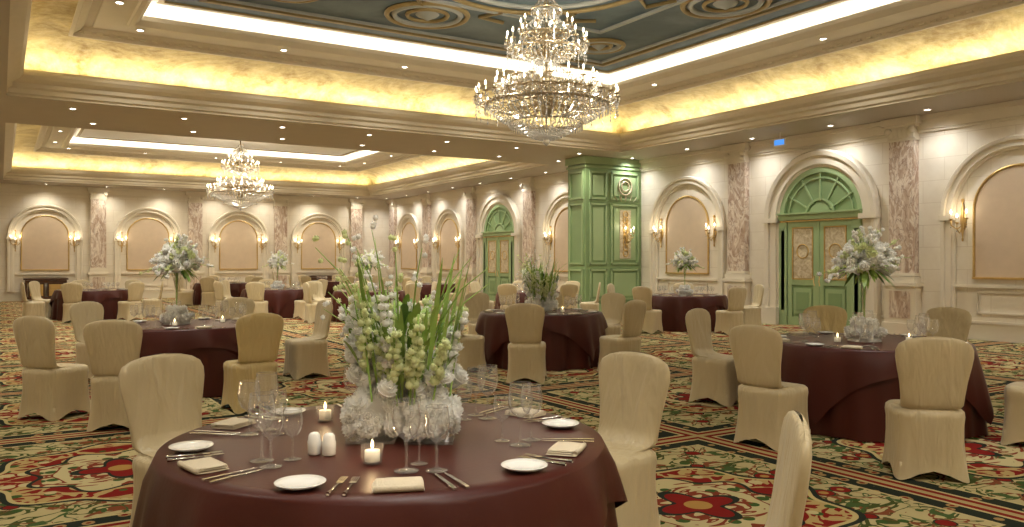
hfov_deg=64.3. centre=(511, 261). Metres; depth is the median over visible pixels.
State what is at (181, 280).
dining chair
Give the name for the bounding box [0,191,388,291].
wall
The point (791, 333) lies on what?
folded napkin
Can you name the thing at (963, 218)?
wall sconce
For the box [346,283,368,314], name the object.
dining chair
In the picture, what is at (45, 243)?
wall panel
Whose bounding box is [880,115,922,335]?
pilaster
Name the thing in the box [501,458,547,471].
bread plate
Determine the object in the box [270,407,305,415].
bread plate
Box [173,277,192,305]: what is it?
dining chair
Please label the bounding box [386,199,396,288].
pilaster
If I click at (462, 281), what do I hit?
dining chair
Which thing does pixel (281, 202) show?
pilaster
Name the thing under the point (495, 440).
wine glass
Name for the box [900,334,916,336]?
bread plate
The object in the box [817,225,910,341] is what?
flower vase
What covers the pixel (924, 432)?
dining chair
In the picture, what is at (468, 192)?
pilaster
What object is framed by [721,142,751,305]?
pilaster
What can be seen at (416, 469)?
water goblet
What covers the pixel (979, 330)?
baseboard
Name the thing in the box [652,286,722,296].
place settings
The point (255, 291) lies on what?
dining chair
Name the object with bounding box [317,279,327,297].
dining chair
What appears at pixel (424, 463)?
wine glass
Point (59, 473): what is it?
floor
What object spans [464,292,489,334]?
dining chair
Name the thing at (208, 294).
dining chair
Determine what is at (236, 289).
round banquet table
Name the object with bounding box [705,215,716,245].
wall sconce
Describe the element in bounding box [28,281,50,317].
dining chair
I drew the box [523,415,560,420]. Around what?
fork
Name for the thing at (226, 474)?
knife
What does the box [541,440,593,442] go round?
knife
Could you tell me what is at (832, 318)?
dining chair
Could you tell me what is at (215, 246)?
wall sconce
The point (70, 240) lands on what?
wall sconce
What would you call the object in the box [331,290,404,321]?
round banquet table
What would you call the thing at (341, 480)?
fork
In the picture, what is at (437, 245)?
wall sconce
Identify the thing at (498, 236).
door
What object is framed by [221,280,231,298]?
dining chair
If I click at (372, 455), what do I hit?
tealight candle
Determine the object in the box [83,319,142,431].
dining chair
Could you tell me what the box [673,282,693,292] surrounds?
dining chair
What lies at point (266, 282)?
place settings
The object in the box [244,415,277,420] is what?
fork
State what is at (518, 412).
folded napkin
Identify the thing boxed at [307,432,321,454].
salt shaker
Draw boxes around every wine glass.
[238,380,259,435]
[257,401,283,468]
[269,389,287,434]
[282,407,302,460]
[409,410,429,465]
[424,404,449,472]
[456,378,472,420]
[466,367,484,415]
[493,394,511,441]
[520,383,542,441]
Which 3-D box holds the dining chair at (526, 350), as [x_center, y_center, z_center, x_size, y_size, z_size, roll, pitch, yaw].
[0.188,1.004,10.285,0.496,0.993,0.541,0,0,7]
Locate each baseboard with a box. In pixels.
[0,286,385,300]
[401,286,1023,342]
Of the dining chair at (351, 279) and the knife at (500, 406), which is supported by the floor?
the dining chair at (351, 279)
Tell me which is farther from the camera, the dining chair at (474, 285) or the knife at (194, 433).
the dining chair at (474, 285)
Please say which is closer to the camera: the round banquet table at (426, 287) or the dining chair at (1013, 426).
the dining chair at (1013, 426)
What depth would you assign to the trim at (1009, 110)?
18.92 m
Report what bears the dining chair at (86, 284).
on the floor
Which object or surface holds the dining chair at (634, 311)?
on the floor
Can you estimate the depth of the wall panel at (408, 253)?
37.62 m
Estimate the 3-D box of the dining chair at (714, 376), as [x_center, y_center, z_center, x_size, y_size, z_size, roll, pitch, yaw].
[2.209,1.004,8.761,0.541,0.993,0.496,0,0,43]
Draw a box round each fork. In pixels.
[166,450,222,458]
[167,453,223,461]
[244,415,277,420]
[253,413,281,418]
[326,476,348,495]
[342,476,359,495]
[518,455,565,465]
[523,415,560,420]
[523,453,572,462]
[527,417,566,422]
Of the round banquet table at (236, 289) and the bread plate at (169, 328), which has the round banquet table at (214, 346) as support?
the bread plate at (169, 328)
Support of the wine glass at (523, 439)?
on the round banquet table at (587, 491)
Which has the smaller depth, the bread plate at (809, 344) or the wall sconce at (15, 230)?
the bread plate at (809, 344)
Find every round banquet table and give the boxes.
[50,289,127,319]
[132,403,627,526]
[137,319,237,396]
[193,282,246,304]
[240,288,303,317]
[324,281,355,297]
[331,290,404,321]
[402,283,454,300]
[475,309,607,370]
[494,290,559,308]
[652,293,727,331]
[781,333,993,441]
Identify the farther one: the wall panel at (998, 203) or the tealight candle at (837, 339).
the wall panel at (998, 203)
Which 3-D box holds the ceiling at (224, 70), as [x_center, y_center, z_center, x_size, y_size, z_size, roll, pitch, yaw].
[-2.691,-3.725,17.441,18.000,1.470,40.800,0,0,-32]
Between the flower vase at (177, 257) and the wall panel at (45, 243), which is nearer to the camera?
the flower vase at (177, 257)
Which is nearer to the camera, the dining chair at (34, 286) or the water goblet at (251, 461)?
the water goblet at (251, 461)
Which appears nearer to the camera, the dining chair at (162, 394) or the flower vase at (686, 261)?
the dining chair at (162, 394)
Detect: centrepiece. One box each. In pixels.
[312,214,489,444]
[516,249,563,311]
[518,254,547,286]
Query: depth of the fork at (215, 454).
3.07 m
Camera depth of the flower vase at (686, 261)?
18.28 m
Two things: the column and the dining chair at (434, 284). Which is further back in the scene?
the column
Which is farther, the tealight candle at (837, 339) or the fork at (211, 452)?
the tealight candle at (837, 339)
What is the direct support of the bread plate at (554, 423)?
on the round banquet table at (587, 491)
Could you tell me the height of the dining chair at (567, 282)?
0.993 m
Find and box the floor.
[0,298,1023,526]
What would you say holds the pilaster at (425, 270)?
attached to the wall at (941, 152)
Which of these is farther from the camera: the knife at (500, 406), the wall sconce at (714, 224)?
the wall sconce at (714, 224)
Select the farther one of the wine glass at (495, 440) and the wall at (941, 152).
the wall at (941, 152)
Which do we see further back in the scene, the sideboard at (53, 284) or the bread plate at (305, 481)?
the sideboard at (53, 284)
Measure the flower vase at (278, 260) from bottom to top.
1.094 m
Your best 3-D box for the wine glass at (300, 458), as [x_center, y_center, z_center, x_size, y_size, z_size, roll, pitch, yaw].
[-0.828,0.648,3.074,0.078,0.190,0.078,0,0,-32]
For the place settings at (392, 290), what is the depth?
20.72 m
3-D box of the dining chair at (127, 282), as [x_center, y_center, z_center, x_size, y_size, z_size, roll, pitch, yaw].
[-10.953,1.004,23.305,0.496,0.993,0.541,0,0,4]
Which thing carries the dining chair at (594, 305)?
on the floor
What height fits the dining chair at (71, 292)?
0.993 m
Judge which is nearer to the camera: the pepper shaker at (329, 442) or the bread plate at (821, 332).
the pepper shaker at (329, 442)
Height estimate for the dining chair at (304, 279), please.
0.993 m
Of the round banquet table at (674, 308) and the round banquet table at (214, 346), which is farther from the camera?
the round banquet table at (674, 308)
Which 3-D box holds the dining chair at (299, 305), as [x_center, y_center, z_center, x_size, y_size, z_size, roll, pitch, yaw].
[-5.478,1.004,21.625,0.541,0.993,0.496,0,0,39]
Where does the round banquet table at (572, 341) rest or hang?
on the floor
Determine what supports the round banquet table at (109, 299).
on the floor
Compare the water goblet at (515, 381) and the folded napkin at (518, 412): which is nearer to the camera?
the water goblet at (515, 381)
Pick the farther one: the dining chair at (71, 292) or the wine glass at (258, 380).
the dining chair at (71, 292)
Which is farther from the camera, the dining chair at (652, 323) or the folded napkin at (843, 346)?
the dining chair at (652, 323)
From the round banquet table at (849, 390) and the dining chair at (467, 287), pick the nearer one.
the round banquet table at (849, 390)
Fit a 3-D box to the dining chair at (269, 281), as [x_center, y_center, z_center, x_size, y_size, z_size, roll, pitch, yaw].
[-7.139,1.004,23.867,0.496,0.993,0.541,0,0,-25]
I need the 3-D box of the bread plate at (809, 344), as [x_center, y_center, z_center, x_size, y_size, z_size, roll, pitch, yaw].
[2.692,0.735,7.251,0.170,0.019,0.170,0,0,-35]
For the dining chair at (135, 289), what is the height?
0.993 m
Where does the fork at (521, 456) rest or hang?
on the round banquet table at (587, 491)
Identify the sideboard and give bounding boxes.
[23,278,68,298]
[309,276,331,280]
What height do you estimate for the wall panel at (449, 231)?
3.390 m
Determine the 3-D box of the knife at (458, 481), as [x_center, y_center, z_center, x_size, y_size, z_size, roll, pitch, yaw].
[-0.192,0.741,2.778,0.017,0.006,0.220,0,0,-26]
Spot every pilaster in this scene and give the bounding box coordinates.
[87,187,109,288]
[185,191,205,289]
[272,195,290,287]
[348,198,365,280]
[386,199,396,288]
[419,194,431,282]
[462,186,476,290]
[518,177,535,280]
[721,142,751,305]
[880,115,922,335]
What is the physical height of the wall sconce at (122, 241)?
0.845 m
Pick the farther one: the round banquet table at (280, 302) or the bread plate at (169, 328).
the round banquet table at (280, 302)
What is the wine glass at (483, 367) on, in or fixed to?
on the round banquet table at (587, 491)
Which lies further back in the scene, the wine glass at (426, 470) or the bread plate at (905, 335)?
the bread plate at (905, 335)
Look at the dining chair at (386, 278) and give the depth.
28.53 m
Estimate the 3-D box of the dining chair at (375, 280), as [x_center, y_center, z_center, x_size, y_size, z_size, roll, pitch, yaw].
[-5.409,1.004,31.177,0.541,0.993,0.496,0,0,19]
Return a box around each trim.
[0,183,386,206]
[395,99,1023,205]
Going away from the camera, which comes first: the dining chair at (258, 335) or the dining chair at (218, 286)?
the dining chair at (258, 335)
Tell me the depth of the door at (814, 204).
18.80 m
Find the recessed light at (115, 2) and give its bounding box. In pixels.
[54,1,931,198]
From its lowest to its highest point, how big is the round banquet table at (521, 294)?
0.746 m
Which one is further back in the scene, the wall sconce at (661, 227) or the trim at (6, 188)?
the trim at (6, 188)
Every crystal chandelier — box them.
[207,141,272,207]
[473,0,620,145]
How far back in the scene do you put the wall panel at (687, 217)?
22.39 m
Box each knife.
[189,432,238,434]
[194,430,240,432]
[201,467,257,480]
[209,469,262,482]
[435,473,456,489]
[444,472,469,487]
[479,406,504,412]
[484,406,512,413]
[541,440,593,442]
[546,438,593,440]
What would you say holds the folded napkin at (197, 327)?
on the round banquet table at (214, 346)
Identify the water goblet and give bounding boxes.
[247,391,275,462]
[255,371,278,431]
[392,398,420,473]
[477,364,497,419]
[508,381,532,446]
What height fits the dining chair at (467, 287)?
0.993 m
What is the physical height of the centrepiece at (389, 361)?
0.938 m
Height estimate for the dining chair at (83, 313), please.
0.993 m
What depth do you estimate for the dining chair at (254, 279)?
28.07 m
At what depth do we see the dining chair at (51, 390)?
7.72 m
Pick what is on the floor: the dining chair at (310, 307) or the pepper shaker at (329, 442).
the dining chair at (310, 307)
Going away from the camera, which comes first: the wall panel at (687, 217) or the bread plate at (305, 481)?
the bread plate at (305, 481)
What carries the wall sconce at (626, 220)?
attached to the column
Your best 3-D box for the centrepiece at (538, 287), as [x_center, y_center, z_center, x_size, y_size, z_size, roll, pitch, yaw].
[0.441,0.276,12.183,0.743,0.938,0.614,0,0,-29]
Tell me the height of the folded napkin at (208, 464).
0.026 m
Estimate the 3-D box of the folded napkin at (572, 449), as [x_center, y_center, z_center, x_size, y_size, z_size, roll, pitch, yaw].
[0.214,0.732,3.205,0.131,0.026,0.172,0,0,18]
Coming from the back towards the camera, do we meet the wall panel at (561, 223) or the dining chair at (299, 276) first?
the dining chair at (299, 276)
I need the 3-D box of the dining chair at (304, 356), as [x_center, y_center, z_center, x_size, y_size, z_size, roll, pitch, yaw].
[-2.688,1.004,10.709,0.541,0.993,0.496,0,0,-37]
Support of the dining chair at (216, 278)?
on the floor
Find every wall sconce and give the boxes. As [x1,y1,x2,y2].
[10,230,20,250]
[69,231,79,251]
[118,232,126,251]
[211,233,219,248]
[259,234,265,252]
[294,235,301,252]
[337,236,343,252]
[432,233,438,252]
[544,226,552,249]
[624,219,634,247]
[652,218,663,247]
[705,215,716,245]
[949,198,968,241]
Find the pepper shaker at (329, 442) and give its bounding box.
[322,432,335,455]
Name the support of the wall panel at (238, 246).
attached to the wall at (11, 204)
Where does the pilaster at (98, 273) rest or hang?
attached to the wall at (11, 204)
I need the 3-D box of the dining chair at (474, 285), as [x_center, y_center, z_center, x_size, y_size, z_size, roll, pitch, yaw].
[-0.772,1.004,21.343,0.541,0.993,0.496,0,0,28]
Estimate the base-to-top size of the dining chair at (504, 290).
0.993 m
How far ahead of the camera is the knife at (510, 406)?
4.08 m
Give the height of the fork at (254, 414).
0.012 m
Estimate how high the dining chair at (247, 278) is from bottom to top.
0.993 m
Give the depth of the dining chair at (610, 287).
19.04 m
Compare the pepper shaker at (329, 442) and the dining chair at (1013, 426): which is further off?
the dining chair at (1013, 426)
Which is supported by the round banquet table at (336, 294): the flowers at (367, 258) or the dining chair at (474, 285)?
the flowers at (367, 258)
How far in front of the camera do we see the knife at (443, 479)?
2.73 m
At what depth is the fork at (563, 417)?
3.78 m
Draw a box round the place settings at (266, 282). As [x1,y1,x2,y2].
[245,282,302,289]
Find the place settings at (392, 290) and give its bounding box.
[337,284,403,291]
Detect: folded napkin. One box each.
[177,457,228,474]
[194,326,211,328]
[211,417,256,429]
[372,476,424,492]
[505,407,545,418]
[546,441,586,456]
[788,332,808,334]
[841,345,862,348]
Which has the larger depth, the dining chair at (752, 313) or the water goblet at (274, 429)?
the dining chair at (752, 313)
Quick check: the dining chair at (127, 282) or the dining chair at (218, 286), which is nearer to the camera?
the dining chair at (218, 286)
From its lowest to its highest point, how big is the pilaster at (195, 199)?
4.478 m
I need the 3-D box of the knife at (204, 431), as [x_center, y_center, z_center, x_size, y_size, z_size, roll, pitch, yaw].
[-1.280,0.741,3.551,0.220,0.006,0.017,0,0,7]
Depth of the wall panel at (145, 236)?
33.59 m
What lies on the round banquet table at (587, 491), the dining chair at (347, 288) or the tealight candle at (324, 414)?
the tealight candle at (324, 414)
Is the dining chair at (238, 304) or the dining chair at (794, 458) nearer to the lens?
the dining chair at (794, 458)
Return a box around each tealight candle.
[316,403,333,421]
[361,439,383,464]
[834,333,840,342]
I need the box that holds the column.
[565,156,640,311]
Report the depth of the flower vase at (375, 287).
20.95 m
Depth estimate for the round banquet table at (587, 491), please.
2.88 m
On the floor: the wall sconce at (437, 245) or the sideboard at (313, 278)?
the sideboard at (313, 278)
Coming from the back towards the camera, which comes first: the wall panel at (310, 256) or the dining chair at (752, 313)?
the wall panel at (310, 256)
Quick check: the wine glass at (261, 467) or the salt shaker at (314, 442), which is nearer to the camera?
the wine glass at (261, 467)
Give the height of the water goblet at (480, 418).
0.252 m
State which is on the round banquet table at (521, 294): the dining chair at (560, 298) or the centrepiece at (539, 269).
the centrepiece at (539, 269)
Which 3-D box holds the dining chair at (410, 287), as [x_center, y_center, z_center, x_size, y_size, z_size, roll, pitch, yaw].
[-2.576,1.004,20.071,0.496,0.993,0.541,0,0,-44]
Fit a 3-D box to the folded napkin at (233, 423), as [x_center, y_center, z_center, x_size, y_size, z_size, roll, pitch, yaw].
[-1.266,0.732,3.715,0.131,0.026,0.172,0,0,19]
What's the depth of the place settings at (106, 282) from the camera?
21.71 m
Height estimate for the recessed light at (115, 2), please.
1.467 m
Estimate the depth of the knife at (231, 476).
2.80 m
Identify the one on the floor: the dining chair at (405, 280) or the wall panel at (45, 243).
the dining chair at (405, 280)
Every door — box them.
[475,193,521,300]
[761,149,881,326]
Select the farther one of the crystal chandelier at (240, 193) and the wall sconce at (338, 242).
the wall sconce at (338, 242)
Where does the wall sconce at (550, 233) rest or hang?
attached to the wall panel at (561, 223)
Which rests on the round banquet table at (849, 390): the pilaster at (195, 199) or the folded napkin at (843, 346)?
the folded napkin at (843, 346)
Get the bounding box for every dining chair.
[13,316,90,421]
[20,282,45,317]
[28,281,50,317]
[61,282,82,322]
[69,301,103,378]
[72,280,90,288]
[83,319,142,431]
[117,282,144,320]
[118,353,203,526]
[125,280,140,287]
[142,280,163,316]
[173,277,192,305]
[178,276,193,300]
[200,277,216,306]
[207,276,218,281]
[213,281,224,318]
[220,297,254,318]
[220,313,283,413]
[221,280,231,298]
[245,275,254,282]
[245,282,267,312]
[251,277,262,281]
[259,279,273,286]
[282,300,332,379]
[293,281,318,318]
[298,275,306,286]
[301,276,310,285]
[302,283,317,322]
[312,281,331,302]
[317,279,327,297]
[332,274,341,280]
[341,276,354,289]
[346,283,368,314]
[372,275,378,289]
[384,276,391,289]
[401,278,419,300]
[405,283,420,302]
[418,276,431,282]
[419,281,436,310]
[439,299,486,370]
[449,278,466,306]
[464,283,469,323]
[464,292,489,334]
[470,281,493,308]
[497,284,516,308]
[505,303,546,383]
[512,281,523,289]
[556,292,562,306]
[560,284,577,308]
[565,281,579,307]
[579,282,600,310]
[597,300,646,371]
[598,351,669,526]
[601,293,625,334]
[607,283,622,324]
[632,286,662,333]
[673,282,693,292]
[685,308,741,406]
[714,287,746,334]
[729,325,811,451]
[741,284,763,325]
[765,410,811,526]
[803,305,846,332]
[882,336,973,482]
[924,307,971,341]
[1000,382,1023,444]
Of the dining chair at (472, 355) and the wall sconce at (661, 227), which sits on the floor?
the dining chair at (472, 355)
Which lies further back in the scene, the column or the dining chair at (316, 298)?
the column
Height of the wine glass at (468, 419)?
0.190 m
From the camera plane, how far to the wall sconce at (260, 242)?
36.17 m
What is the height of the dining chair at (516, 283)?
0.993 m
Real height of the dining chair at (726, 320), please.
0.993 m
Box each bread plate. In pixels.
[164,327,179,329]
[168,440,213,451]
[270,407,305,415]
[274,474,325,490]
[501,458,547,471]
[542,419,578,428]
[805,343,823,345]
[817,331,833,333]
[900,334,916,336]
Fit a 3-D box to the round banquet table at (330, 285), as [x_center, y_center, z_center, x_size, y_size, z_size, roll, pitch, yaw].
[-6.883,1.120,31.498,2.002,0.746,2.019,0,0,-43]
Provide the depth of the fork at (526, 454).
3.06 m
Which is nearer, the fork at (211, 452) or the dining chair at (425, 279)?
the fork at (211, 452)
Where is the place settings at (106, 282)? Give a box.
[57,282,127,290]
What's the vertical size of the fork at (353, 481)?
0.012 m
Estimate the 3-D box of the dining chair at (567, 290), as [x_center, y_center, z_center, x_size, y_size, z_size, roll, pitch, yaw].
[1.232,1.004,19.352,0.496,0.993,0.541,0,0,-27]
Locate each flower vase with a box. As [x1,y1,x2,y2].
[139,233,214,324]
[261,250,293,288]
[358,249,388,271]
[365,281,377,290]
[666,247,703,294]
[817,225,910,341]
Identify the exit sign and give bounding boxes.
[774,132,785,146]
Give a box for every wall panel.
[6,204,82,291]
[113,207,181,287]
[207,210,269,281]
[291,213,345,286]
[395,213,421,285]
[432,208,463,281]
[541,191,567,279]
[648,176,726,294]
[938,134,1023,315]
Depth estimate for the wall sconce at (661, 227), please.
23.22 m
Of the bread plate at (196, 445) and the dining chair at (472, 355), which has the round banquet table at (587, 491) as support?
the bread plate at (196, 445)
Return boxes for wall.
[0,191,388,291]
[397,119,1023,322]
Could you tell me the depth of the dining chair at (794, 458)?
2.59 m
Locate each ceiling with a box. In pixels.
[0,0,1023,199]
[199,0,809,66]
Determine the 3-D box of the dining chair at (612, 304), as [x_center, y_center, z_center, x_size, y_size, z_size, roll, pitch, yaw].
[1.511,1.004,13.311,0.496,0.993,0.541,0,0,44]
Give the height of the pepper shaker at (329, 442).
0.086 m
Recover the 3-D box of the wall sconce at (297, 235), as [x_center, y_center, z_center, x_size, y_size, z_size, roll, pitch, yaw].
[-9.698,-0.823,36.960,0.390,0.845,0.280,0,0,-32]
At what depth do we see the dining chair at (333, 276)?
33.19 m
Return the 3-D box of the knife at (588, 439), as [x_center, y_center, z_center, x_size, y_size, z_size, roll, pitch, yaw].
[0.232,0.741,3.408,0.220,0.006,0.016,0,0,5]
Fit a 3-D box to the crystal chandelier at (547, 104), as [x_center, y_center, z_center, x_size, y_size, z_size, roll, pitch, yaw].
[0.537,-3.125,12.679,2.288,2.650,2.288,0,0,13]
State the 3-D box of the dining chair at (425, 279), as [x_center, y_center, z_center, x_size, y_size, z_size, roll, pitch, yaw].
[-3.072,1.004,29.269,0.496,0.993,0.541,0,0,-18]
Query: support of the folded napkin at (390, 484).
on the round banquet table at (587, 491)
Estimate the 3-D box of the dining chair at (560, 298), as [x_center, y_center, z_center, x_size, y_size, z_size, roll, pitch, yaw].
[0.602,1.004,13.815,0.496,0.993,0.541,0,0,6]
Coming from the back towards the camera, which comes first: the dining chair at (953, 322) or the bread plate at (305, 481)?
the dining chair at (953, 322)
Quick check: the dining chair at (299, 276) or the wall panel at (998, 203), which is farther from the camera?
the dining chair at (299, 276)
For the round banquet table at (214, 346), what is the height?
0.746 m
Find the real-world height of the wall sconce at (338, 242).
0.845 m
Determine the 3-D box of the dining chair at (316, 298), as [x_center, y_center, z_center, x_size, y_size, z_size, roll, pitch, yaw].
[-5.010,1.004,21.595,0.541,0.993,0.496,0,0,28]
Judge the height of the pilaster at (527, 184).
4.478 m
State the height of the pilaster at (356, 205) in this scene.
4.478 m
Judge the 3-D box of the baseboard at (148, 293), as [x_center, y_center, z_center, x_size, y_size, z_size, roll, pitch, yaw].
[-13.528,1.317,34.690,18.000,0.365,0.060,0,0,-32]
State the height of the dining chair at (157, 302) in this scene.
0.993 m
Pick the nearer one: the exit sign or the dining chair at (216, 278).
the exit sign
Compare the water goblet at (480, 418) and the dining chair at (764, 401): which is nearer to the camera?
the water goblet at (480, 418)
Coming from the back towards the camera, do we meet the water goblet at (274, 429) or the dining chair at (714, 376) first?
the dining chair at (714, 376)
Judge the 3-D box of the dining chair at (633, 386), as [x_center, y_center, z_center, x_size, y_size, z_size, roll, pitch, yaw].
[0.511,1.004,4.431,0.541,0.993,0.496,0,0,-43]
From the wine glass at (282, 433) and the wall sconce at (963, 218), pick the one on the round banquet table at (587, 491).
the wine glass at (282, 433)

